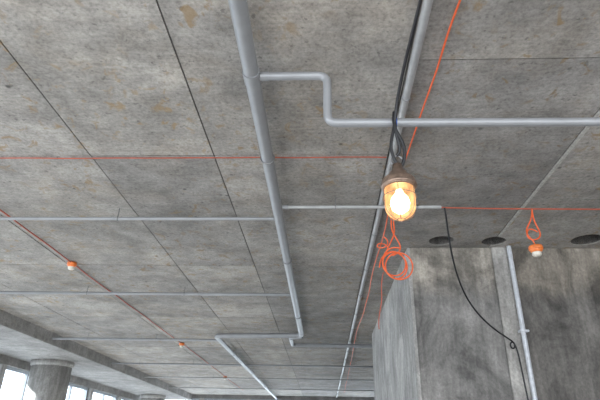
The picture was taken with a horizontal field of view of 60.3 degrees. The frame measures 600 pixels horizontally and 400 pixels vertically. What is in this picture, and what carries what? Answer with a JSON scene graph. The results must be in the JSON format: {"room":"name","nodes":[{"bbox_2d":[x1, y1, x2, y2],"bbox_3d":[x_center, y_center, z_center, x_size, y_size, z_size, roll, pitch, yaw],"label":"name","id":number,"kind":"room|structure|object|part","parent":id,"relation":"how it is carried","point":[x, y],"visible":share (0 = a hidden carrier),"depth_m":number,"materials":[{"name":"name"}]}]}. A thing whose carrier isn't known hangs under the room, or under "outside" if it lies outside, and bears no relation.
{"room":"unfinished building interior","nodes":[
{"label":"unfinished building interior","id":0,"kind":"room"},
{"bbox_2d":[0,364,6,390],"bbox_3d":[-6.631,4.732,10.795,0.250,2.500,0.180,0,-26,3],"label":"pier","id":1,"kind":"object","parent":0,"point":[3,367],"visible":1,"depth_m":11.25,"materials":[{"name":"concrete"}]},
{"bbox_2d":[0,354,139,399],"bbox_3d":[-6.688,2.655,9.597,0.250,0.180,25.000,0,-26,3],"label":"header","id":2,"kind":"object","parent":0,"point":[9,361],"visible":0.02,"depth_m":14.91,"materials":[{"name":"concrete"}]},
{"bbox_2d":[6,366,29,374],"bbox_3d":[-6.557,4.167,12.405,0.070,0.070,2.220,0,-26,3],"label":"frame","id":3,"kind":"object","parent":2,"relation":"attached to","point":[16,370],"visible":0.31,"depth_m":11.99,"materials":[{"name":"paint"}]},
{"bbox_2d":[69,383,88,389],"bbox_3d":[-6.457,5.220,14.559,0.070,0.070,2.220,0,-26,3],"label":"frame","id":4,"kind":"object","parent":2,"relation":"attached to","point":[70,384],"visible":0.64,"depth_m":14.92,"materials":[{"name":"paint"}]},
{"bbox_2d":[94,390,116,397],"bbox_3d":[-6.357,6.273,16.714,0.070,0.070,2.220,0,-26,3],"label":"frame","id":5,"kind":"object","parent":2,"relation":"attached to","point":[95,391],"visible":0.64,"depth_m":16.73,"materials":[{"name":"paint"}]},
{"bbox_2d":[81,388,93,399],"bbox_3d":[-6.431,6.839,15.104,0.250,2.500,0.180,0,-26,3],"label":"pier","id":6,"kind":"object","parent":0,"point":[90,390],"visible":0.6,"depth_m":15.51,"materials":[{"name":"concrete"}]},
{"bbox_2d":[0,309,192,399],"bbox_3d":[-5.758,2.385,9.685,1.800,0.420,25.000,0,-26,3],"label":"ceiling beam","id":7,"kind":"structure","parent":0,"point":[21,339],"depth_m":11.67,"materials":[{"name":"concrete"}]},
{"bbox_2d":[192,394,374,399],"bbox_3d":[0.714,7.840,20.783,13.500,0.440,0.250,0,-26,3],"label":"header","id":8,"kind":"object","parent":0,"point":[213,396],"visible":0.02,"depth_m":20.68,"materials":[{"name":"concrete"}]},
{"bbox_2d":[204,398,246,399],"bbox_3d":[-2.997,8.067,20.833,1.720,0.070,0.070,0,-26,3],"label":"frame","id":9,"kind":"object","parent":8,"relation":"attached to","point":[205,398],"visible":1,"depth_m":20.81,"materials":[{"name":"paint"}]},
{"bbox_2d":[0,0,599,395],"bbox_3d":[1.038,2.232,9.444,11.800,0.290,25.000,0,-26,3],"label":"backing","id":10,"kind":"object","parent":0,"point":[492,242],"visible":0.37,"depth_m":4.88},
{"bbox_2d":[0,283,61,315],"bbox_3d":[-4.527,1.316,7.644,0.840,0.160,2.690,0,-26,3],"label":"panel","id":11,"kind":"object","parent":10,"relation":"attached to","point":[14,304],"visible":0.67,"depth_m":8.24,"materials":[{"name":"concrete"}]},
{"bbox_2d":[0,214,66,264],"bbox_3d":[-3.548,0.159,5.229,1.320,0.160,2.560,0,-26,3],"label":"panel","id":12,"kind":"object","parent":10,"relation":"attached to","point":[16,246],"visible":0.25,"depth_m":5.86,"materials":[{"name":"concrete"}]},
{"bbox_2d":[0,41,89,155],"bbox_3d":[-2.325,-1.006,2.789,1.330,0.158,2.720,0,-26,3],"label":"panel","id":13,"kind":"object","parent":10,"relation":"on","point":[29,124],"visible":0.67,"depth_m":3.55,"materials":[{"name":"concrete"}]},
{"bbox_2d":[17,316,119,345],"bbox_3d":[-4.412,2.522,10.113,0.840,0.158,2.790,0,-26,3],"label":"panel","id":14,"kind":"object","parent":10,"relation":"attached to","point":[62,326],"visible":0.57,"depth_m":9.76,"materials":[{"name":"concrete"}]},
{"bbox_2d":[0,264,138,316],"bbox_3d":[-3.438,1.314,7.594,1.320,0.158,2.690,0,-26,3],"label":"panel","id":15,"kind":"object","parent":10,"relation":"attached to","point":[18,277],"visible":0.58,"depth_m":7.29,"materials":[{"name":"concrete"}]},
{"bbox_2d":[0,155,175,264],"bbox_3d":[-2.214,0.156,5.168,1.330,0.156,2.560,0,-26,3],"label":"panel","id":16,"kind":"object","parent":10,"relation":"attached to","point":[28,187],"visible":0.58,"depth_m":4.87,"materials":[{"name":"concrete"}]},
{"bbox_2d":[0,0,212,155],"bbox_3d":[-1.181,-1.006,2.736,0.940,0.159,2.720,0,-26,3],"label":"panel","id":17,"kind":"object","parent":10,"relation":"on","point":[111,70],"visible":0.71,"depth_m":3.05,"materials":[{"name":"concrete"}]},
{"bbox_2d":[85,346,151,364],"bbox_3d":[-4.295,3.750,12.626,0.840,0.158,2.790,0,-26,3],"label":"panel","id":18,"kind":"object","parent":10,"relation":"attached to","point":[118,353],"visible":0.64,"depth_m":12.31,"materials":[{"name":"concrete"}]},
{"bbox_2d":[0,209,239,387],"bbox_3d":[-2.508,2.857,10.417,0.143,0.094,18.980,0,-26,3],"label":"cable","id":19,"kind":"object","parent":10,"relation":"attached to","point":[70,264],"visible":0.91,"depth_m":6.33,"materials":[{"name":"plastic"}]},
{"bbox_2d":[64,316,179,346],"bbox_3d":[-3.323,2.520,10.063,1.320,0.157,2.790,0,-26,3],"label":"panel","id":20,"kind":"object","parent":10,"relation":"attached to","point":[105,326],"visible":0.5,"depth_m":9.69,"materials":[{"name":"concrete"}]},
{"bbox_2d":[74,264,217,317],"bbox_3d":[-2.104,1.314,7.532,1.330,0.160,2.690,0,-26,3],"label":"panel","id":21,"kind":"object","parent":10,"relation":"attached to","point":[116,278],"visible":0.57,"depth_m":7.14,"materials":[{"name":"concrete"}]},
{"bbox_2d":[128,365,182,378],"bbox_3d":[-4.178,4.980,15.139,0.840,0.160,2.790,0,-26,3],"label":"panel","id":22,"kind":"object","parent":10,"relation":"attached to","point":[152,370],"visible":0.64,"depth_m":14.77,"materials":[{"name":"concrete"}]},
{"bbox_2d":[121,346,205,365],"bbox_3d":[-3.206,3.750,12.576,1.320,0.160,2.790,0,-26,3],"label":"panel","id":23,"kind":"object","parent":10,"relation":"attached to","point":[152,354],"visible":0.64,"depth_m":12.25,"materials":[{"name":"concrete"}]},
{"bbox_2d":[92,155,253,265],"bbox_3d":[-1.070,0.156,5.115,0.940,0.158,2.560,0,-26,3],"label":"panel","id":24,"kind":"object","parent":10,"relation":"on","point":[188,187],"visible":0.64,"depth_m":4.68,"materials":[{"name":"concrete"}]},
{"bbox_2d":[157,378,197,386],"bbox_3d":[-4.065,6.164,17.563,0.840,0.158,2.590,0,-26,3],"label":"panel","id":25,"kind":"object","parent":10,"relation":"attached to","point":[175,382],"visible":0.43,"depth_m":17.31,"materials":[{"name":"concrete"}]},
{"bbox_2d":[160,366,220,378],"bbox_3d":[-3.089,4.979,15.089,1.320,0.159,2.790,0,-26,3],"label":"panel","id":26,"kind":"object","parent":10,"relation":"attached to","point":[181,371],"visible":0.57,"depth_m":14.77,"materials":[{"name":"concrete"}]},
{"bbox_2d":[141,317,241,347],"bbox_3d":[-1.989,2.519,10.002,1.330,0.157,2.790,0,-26,3],"label":"panel","id":27,"kind":"object","parent":10,"relation":"on","point":[177,327],"visible":0.5,"depth_m":9.57,"materials":[{"name":"concrete"}]},
{"bbox_2d":[0,156,386,158],"bbox_3d":[-2.239,-0.321,3.969,5.774,0.015,0.021,0,-26,2],"label":"wire","id":28,"kind":"object","parent":10,"relation":"attached to","point":[340,156],"visible":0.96,"depth_m":3.92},
{"bbox_2d":[180,388,212,394],"bbox_3d":[-3.961,7.261,19.807,0.840,0.160,2.390,0,-26,3],"label":"panel","id":29,"kind":"object","parent":10,"relation":"on","point":[190,390],"visible":0.43,"depth_m":19.79,"materials":[{"name":"concrete"}]},
{"bbox_2d":[185,379,235,387],"bbox_3d":[-2.977,6.163,17.513,1.320,0.158,2.590,0,-26,3],"label":"panel","id":30,"kind":"object","parent":10,"relation":"attached to","point":[210,383],"visible":0.43,"depth_m":17.30,"materials":[{"name":"concrete"}]},
{"bbox_2d":[182,347,256,366],"bbox_3d":[-1.873,3.749,12.514,1.330,0.159,2.790,0,-26,3],"label":"panel","id":31,"kind":"object","parent":10,"relation":"attached to","point":[212,355],"visible":0.64,"depth_m":12.18,"materials":[{"name":"concrete"}]},
{"bbox_2d":[204,389,244,394],"bbox_3d":[-2.872,7.259,19.757,1.320,0.156,2.390,0,-26,3],"label":"panel","id":32,"kind":"object","parent":10,"relation":"on","point":[213,391],"visible":0.43,"depth_m":19.74,"materials":[{"name":"concrete"}]},
{"bbox_2d":[178,265,273,317],"bbox_3d":[-0.960,1.312,7.480,0.940,0.157,2.690,0,-26,3],"label":"panel","id":33,"kind":"object","parent":10,"relation":"on","point":[205,278],"visible":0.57,"depth_m":7.08,"materials":[{"name":"concrete"}]},
{"bbox_2d":[207,366,266,379],"bbox_3d":[-1.756,4.978,15.028,1.330,0.159,2.790,0,-26,3],"label":"panel","id":34,"kind":"object","parent":10,"relation":"attached to","point":[236,372],"visible":0.5,"depth_m":14.73,"materials":[{"name":"concrete"}]},
{"bbox_2d":[226,380,273,388],"bbox_3d":[-1.643,6.163,17.451,1.330,0.160,2.590,0,-26,3],"label":"panel","id":35,"kind":"object","parent":10,"relation":"attached to","point":[241,383],"visible":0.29,"depth_m":17.21,"materials":[{"name":"concrete"}]},
{"bbox_2d":[218,317,284,347],"bbox_3d":[-0.846,2.519,9.948,0.940,0.158,2.790,0,-26,3],"label":"panel","id":36,"kind":"object","parent":10,"relation":"on","point":[234,325],"visible":0.57,"depth_m":9.49,"materials":[{"name":"concrete"}]},
{"bbox_2d":[239,389,278,395],"bbox_3d":[-1.539,7.259,19.695,1.330,0.159,2.390,0,-26,3],"label":"panel","id":37,"kind":"object","parent":10,"relation":"on","point":[245,391],"visible":0.43,"depth_m":19.70,"materials":[{"name":"concrete"}]},
{"bbox_2d":[243,348,290,366],"bbox_3d":[-0.729,3.748,12.462,0.940,0.158,2.790,0,-26,3],"label":"panel","id":38,"kind":"object","parent":10,"relation":"on","point":[264,356],"visible":0.64,"depth_m":12.15,"materials":[{"name":"concrete"}]},
{"bbox_2d":[257,367,296,380],"bbox_3d":[-0.612,4.977,14.975,0.940,0.160,2.790,0,-26,3],"label":"panel","id":39,"kind":"object","parent":10,"relation":"on","point":[268,372],"visible":0.64,"depth_m":14.59,"materials":[{"name":"concrete"}]},
{"bbox_2d":[268,380,299,388],"bbox_3d":[-0.499,6.162,17.398,0.940,0.160,2.590,0,-26,3],"label":"panel","id":40,"kind":"object","parent":10,"relation":"on","point":[276,384],"visible":0.5,"depth_m":17.17,"materials":[{"name":"concrete"}]},
{"bbox_2d":[158,0,418,154],"bbox_3d":[-0.052,-1.007,2.684,1.300,0.158,2.720,0,-26,3],"label":"panel","id":41,"kind":"object","parent":10,"relation":"on","point":[361,45],"visible":1,"depth_m":2.97,"materials":[{"name":"concrete"}]},
{"bbox_2d":[276,390,302,395],"bbox_3d":[-0.395,7.259,19.642,0.940,0.159,2.390,0,-26,3],"label":"panel","id":42,"kind":"object","parent":10,"relation":"on","point":[280,392],"visible":0.43,"depth_m":19.55,"materials":[{"name":"concrete"}]},
{"bbox_2d":[0,0,599,398],"bbox_3d":[0.989,2.647,9.467,11.700,0.428,24.400,0,-26,3],"label":"pipes","id":43,"kind":"object","parent":10,"relation":"hanging from","point":[252,76],"visible":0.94,"depth_m":3.68,"materials":[{"name":"metal"}]},
{"bbox_2d":[377,208,412,328],"bbox_3d":[0.758,0.515,4.152,0.293,1.026,0.098,0,-26,3],"label":"cable coil","id":44,"kind":"object","parent":43,"relation":"hanging from","point":[386,253],"visible":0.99,"depth_m":4.16,"materials":[{"name":"orange plastic"}]},
{"bbox_2d":[441,207,599,209],"bbox_3d":[3.896,0.075,4.293,5.399,0.039,0.028,0,-26,2],"label":"wire","id":45,"kind":"object","parent":43,"relation":"attached to","point":[441,207],"visible":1,"depth_m":4.38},
{"bbox_2d":[526,209,542,256],"bbox_3d":[1.935,0.269,4.290,0.112,0.428,0.112,23,-33,-37],"label":"bulb","id":46,"kind":"object","parent":45,"relation":"attached to","point":[535,249],"visible":1,"depth_m":4.22,"materials":[{"name":"plastic"}]},
{"bbox_3d":[1.925,0.230,4.309,0.093,0.341,0.015,2,-26,-1],"label":"cord","id":47,"kind":"part","parent":46,"relation":"part of","materials":[{"name":"orange plastic"}]},
{"bbox_2d":[215,154,386,265],"bbox_3d":[0.059,0.156,5.063,1.300,0.159,2.560,0,-26,3],"label":"panel","id":48,"kind":"object","parent":10,"relation":"attached to","point":[316,237],"visible":0.71,"depth_m":4.61,"materials":[{"name":"concrete"}]},
{"bbox_2d":[256,266,363,318],"bbox_3d":[0.169,1.311,7.428,1.300,0.158,2.690,0,-26,3],"label":"panel","id":49,"kind":"object","parent":10,"relation":"on","point":[331,292],"visible":0.79,"depth_m":7.08,"materials":[{"name":"concrete"}]},
{"bbox_2d":[275,318,351,348],"bbox_3d":[0.283,2.518,9.896,1.300,0.158,2.790,0,-26,3],"label":"panel","id":50,"kind":"object","parent":10,"relation":"on","point":[316,330],"visible":0.71,"depth_m":9.45,"materials":[{"name":"concrete"}]},
{"bbox_2d":[286,348,345,367],"bbox_3d":[0.400,3.747,12.410,1.300,0.159,2.790,0,-26,3],"label":"panel","id":51,"kind":"object","parent":10,"relation":"attached to","point":[335,357],"visible":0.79,"depth_m":12.08,"materials":[{"name":"concrete"}]},
{"bbox_2d":[293,367,341,380],"bbox_3d":[0.517,4.975,14.923,1.300,0.157,2.790,0,-26,3],"label":"panel","id":52,"kind":"object","parent":10,"relation":"attached to","point":[302,373],"visible":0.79,"depth_m":14.66,"materials":[{"name":"concrete"}]},
{"bbox_2d":[298,381,338,389],"bbox_3d":[0.630,6.160,17.347,1.300,0.157,2.590,0,-26,3],"label":"panel","id":53,"kind":"object","parent":10,"relation":"attached to","point":[333,385],"visible":0.57,"depth_m":17.10,"materials":[{"name":"concrete"}]},
{"bbox_2d":[301,390,336,396],"bbox_3d":[0.734,7.258,19.590,1.300,0.159,2.390,0,-26,3],"label":"panel","id":54,"kind":"object","parent":10,"relation":"on","point":[304,392],"visible":0.57,"depth_m":19.57,"materials":[{"name":"concrete"}]},
{"bbox_2d":[337,391,372,396],"bbox_3d":[2.027,7.256,19.531,1.270,0.157,2.390,0,-26,3],"label":"panel","id":55,"kind":"object","parent":10,"relation":"on","point":[340,393],"visible":0.36,"depth_m":19.46,"materials":[{"name":"concrete"}]},
{"bbox_2d":[338,381,373,389],"bbox_3d":[1.923,6.160,17.287,1.270,0.158,2.590,0,-26,3],"label":"panel","id":56,"kind":"object","parent":10,"relation":"attached to","point":[351,385],"visible":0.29,"depth_m":17.10,"materials":[{"name":"concrete"}]},
{"bbox_2d":[340,368,373,381],"bbox_3d":[1.810,4.975,14.863,1.270,0.160,2.790,0,-26,3],"label":"panel","id":57,"kind":"object","parent":10,"relation":"attached to","point":[356,373],"visible":0.29,"depth_m":14.59,"materials":[{"name":"concrete"}]},
{"bbox_2d":[342,349,372,367],"bbox_3d":[1.694,3.745,12.351,1.270,0.156,2.790,0,-26,3],"label":"panel","id":58,"kind":"object","parent":10,"relation":"attached to","point":[363,357],"visible":0.29,"depth_m":12.07,"materials":[{"name":"concrete"}]},
{"bbox_2d":[348,319,377,348],"bbox_3d":[1.577,2.518,9.836,1.270,0.159,2.790,0,-26,3],"label":"panel","id":59,"kind":"object","parent":10,"relation":"on","point":[366,327],"visible":0.07,"depth_m":9.46,"materials":[{"name":"concrete"}]},
{"bbox_2d":[353,266,398,318],"bbox_3d":[1.462,1.310,7.369,1.270,0.157,2.690,0,-26,3],"label":"panel","id":60,"kind":"object","parent":10,"relation":"on","point":[372,308],"visible":0.07,"depth_m":7.08,"materials":[{"name":"concrete"}]},
{"bbox_2d":[336,0,432,397],"bbox_3d":[0.948,2.487,9.546,0.062,0.054,24.400,0,-26,3],"label":"conduit","id":61,"kind":"object","parent":10,"relation":"attached to","point":[427,4],"visible":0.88,"depth_m":3.22,"materials":[{"name":"metal"}]},
{"bbox_2d":[381,0,421,221],"bbox_3d":[0.541,-0.765,1.808,0.181,0.934,2.218,2,-26,-1],"label":"work lamp","id":62,"kind":"object","parent":61,"relation":"hanging from","point":[398,183],"visible":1,"depth_m":2.58,"materials":[{"name":"metal"}]},
{"bbox_3d":[0.497,0.009,2.563,0.098,0.129,0.098,0,-26,3],"label":"bulb","id":63,"kind":"part","parent":62,"relation":"part of","materials":[{"name":"white glass"}]},
{"bbox_2d":[344,0,460,391],"bbox_3d":[1.116,2.832,10.157,0.168,0.120,19.205,0,-26,3],"label":"wire","id":64,"kind":"object","parent":10,"relation":"attached to","point":[459,1],"visible":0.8,"depth_m":3.22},
{"bbox_2d":[365,57,599,265],"bbox_3d":[1.331,-0.072,4.541,1.270,0.156,3.590,0,-26,3],"label":"panel","id":65,"kind":"object","parent":10,"relation":"on","point":[476,167],"visible":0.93,"depth_m":3.67,"materials":[{"name":"concrete"}]},
{"bbox_2d":[410,0,599,59],"bbox_3d":[1.195,-1.498,1.624,1.270,0.158,2.890,0,-26,3],"label":"panel","id":66,"kind":"object","parent":10,"relation":"on","point":[480,29],"visible":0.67,"depth_m":2.69,"materials":[{"name":"concrete"}]},
{"bbox_2d":[488,116,599,248],"bbox_3d":[2.639,-0.072,4.480,1.330,0.160,3.590,0,-26,3],"label":"panel","id":67,"kind":"object","parent":10,"relation":"on","point":[575,183],"visible":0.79,"depth_m":4.58,"materials":[{"name":"concrete"}]},
{"bbox_2d":[498,109,599,235],"bbox_3d":[1.855,-1.379,1.663,0.026,0.012,7.930,0,-26,3],"label":"ceiling strip","id":68,"kind":"object","parent":10,"relation":"attached to","point":[597,114],"visible":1,"depth_m":4.02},
{"bbox_2d":[372,248,421,399],"bbox_3d":[1.227,3.125,6.805,0.030,3.598,4.538,0,-26,3],"label":"wall","id":69,"kind":"structure","parent":0,"point":[396,372],"depth_m":6.20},
{"bbox_2d":[410,247,512,399],"bbox_3d":[1.669,3.121,6.780,0.855,3.600,4.550,0,-26,3],"label":"wall","id":70,"kind":"structure","parent":0,"point":[461,357],"depth_m":5.15,"materials":[{"name":"concrete"}]},
{"bbox_2d":[490,247,531,399],"bbox_3d":[2.183,3.120,6.754,0.175,3.600,4.555,0,-26,3],"label":"pier","id":71,"kind":"object","parent":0,"point":[506,298],"visible":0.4,"depth_m":5.15,"materials":[{"name":"concrete"}]},
{"bbox_2d":[444,208,528,399],"bbox_3d":[1.581,1.867,4.196,0.204,3.384,1.495,-19,-32,35],"label":"cable","id":72,"kind":"object","parent":71,"relation":"attached to","point":[470,303],"visible":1,"depth_m":4.79,"materials":[{"name":"black rubber"}]},
{"bbox_2d":[506,245,537,399],"bbox_3d":[2.185,2.110,4.683,0.090,3.600,0.060,0,-26,3],"label":"conduit","id":73,"kind":"object","parent":71,"relation":"attached to","point":[523,331],"visible":1,"depth_m":5.08,"materials":[{"name":"grey metal"}]},
{"bbox_2d":[511,248,599,399],"bbox_3d":[4.467,2.180,4.726,4.515,3.600,0.230,0,-26,3],"label":"wall","id":74,"kind":"structure","parent":0,"point":[559,289],"depth_m":5.17,"materials":[{"name":"concrete"}]},
{"bbox_3d":[0.018,5.740,7.888,13.700,0.200,25.200,0,-26,3],"label":"floor","id":75,"kind":"structure","parent":0,"visible":0},
{"bbox_2d":[23,364,71,399],"bbox_3d":[-5.829,5.348,11.360,0.880,3.320,0.880,0,-26,3],"label":"shaft","id":76,"kind":"object","parent":75,"relation":"on","point":[45,382],"visible":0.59,"depth_m":11.59,"materials":[{"name":"concrete"}]},
{"bbox_2d":[30,359,74,368],"bbox_3d":[-5.796,3.856,12.087,0.940,0.120,0.940,0,-26,3],"label":"capital collar","id":77,"kind":"object","parent":76,"relation":"attached to","point":[33,361],"visible":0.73,"depth_m":11.73,"materials":[{"name":"concrete"}]},
{"bbox_2d":[140,398,164,399],"bbox_3d":[-5.499,8.814,18.451,0.880,3.320,0.880,0,-26,3],"label":"shaft","id":78,"kind":"object","parent":75,"relation":"on","point":[140,398],"visible":0.44,"depth_m":18.79,"materials":[{"name":"concrete"}]},
{"bbox_2d":[140,394,165,398],"bbox_3d":[-5.467,7.323,19.178,0.940,0.120,0.940,0,-26,3],"label":"capital collar","id":79,"kind":"object","parent":78,"relation":"attached to","point":[141,395],"visible":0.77,"depth_m":18.82,"materials":[{"name":"concrete"}]},
{"bbox_3d":[-6.746,5.297,8.308,0.250,0.700,25.000,0,-26,3],"label":"sill","id":80,"kind":"structure","parent":0,"visible":0},
{"bbox_3d":[-6.605,6.351,11.340,0.070,0.070,2.220,0,-26,3],"label":"frame","id":81,"kind":"object","parent":80,"relation":"on","visible":0},
{"bbox_2d":[19,375,28,399],"bbox_3d":[-6.581,5.259,11.873,0.070,2.360,0.060,0,-26,3],"label":"mullion","id":82,"kind":"object","parent":81,"relation":"on","point":[25,380],"visible":1,"depth_m":12.24,"materials":[{"name":"paint"}]},
{"bbox_3d":[-6.505,7.404,13.494,0.070,0.070,2.220,0,-26,3],"label":"frame","id":83,"kind":"object","parent":80,"relation":"on","visible":0},
{"bbox_2d":[66,386,72,399],"bbox_3d":[-6.481,6.312,14.027,0.070,2.360,0.060,0,-26,3],"label":"mullion","id":84,"kind":"object","parent":83,"relation":"on","point":[70,387],"visible":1,"depth_m":14.45,"materials":[{"name":"paint"}]},
{"bbox_2d":[83,390,87,399],"bbox_3d":[-6.436,6.784,14.992,0.070,2.360,0.070,0,-26,3],"label":"frame","id":85,"kind":"object","parent":83,"relation":"on","point":[86,391],"visible":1,"depth_m":15.42,"materials":[{"name":"paint"}]}
]}

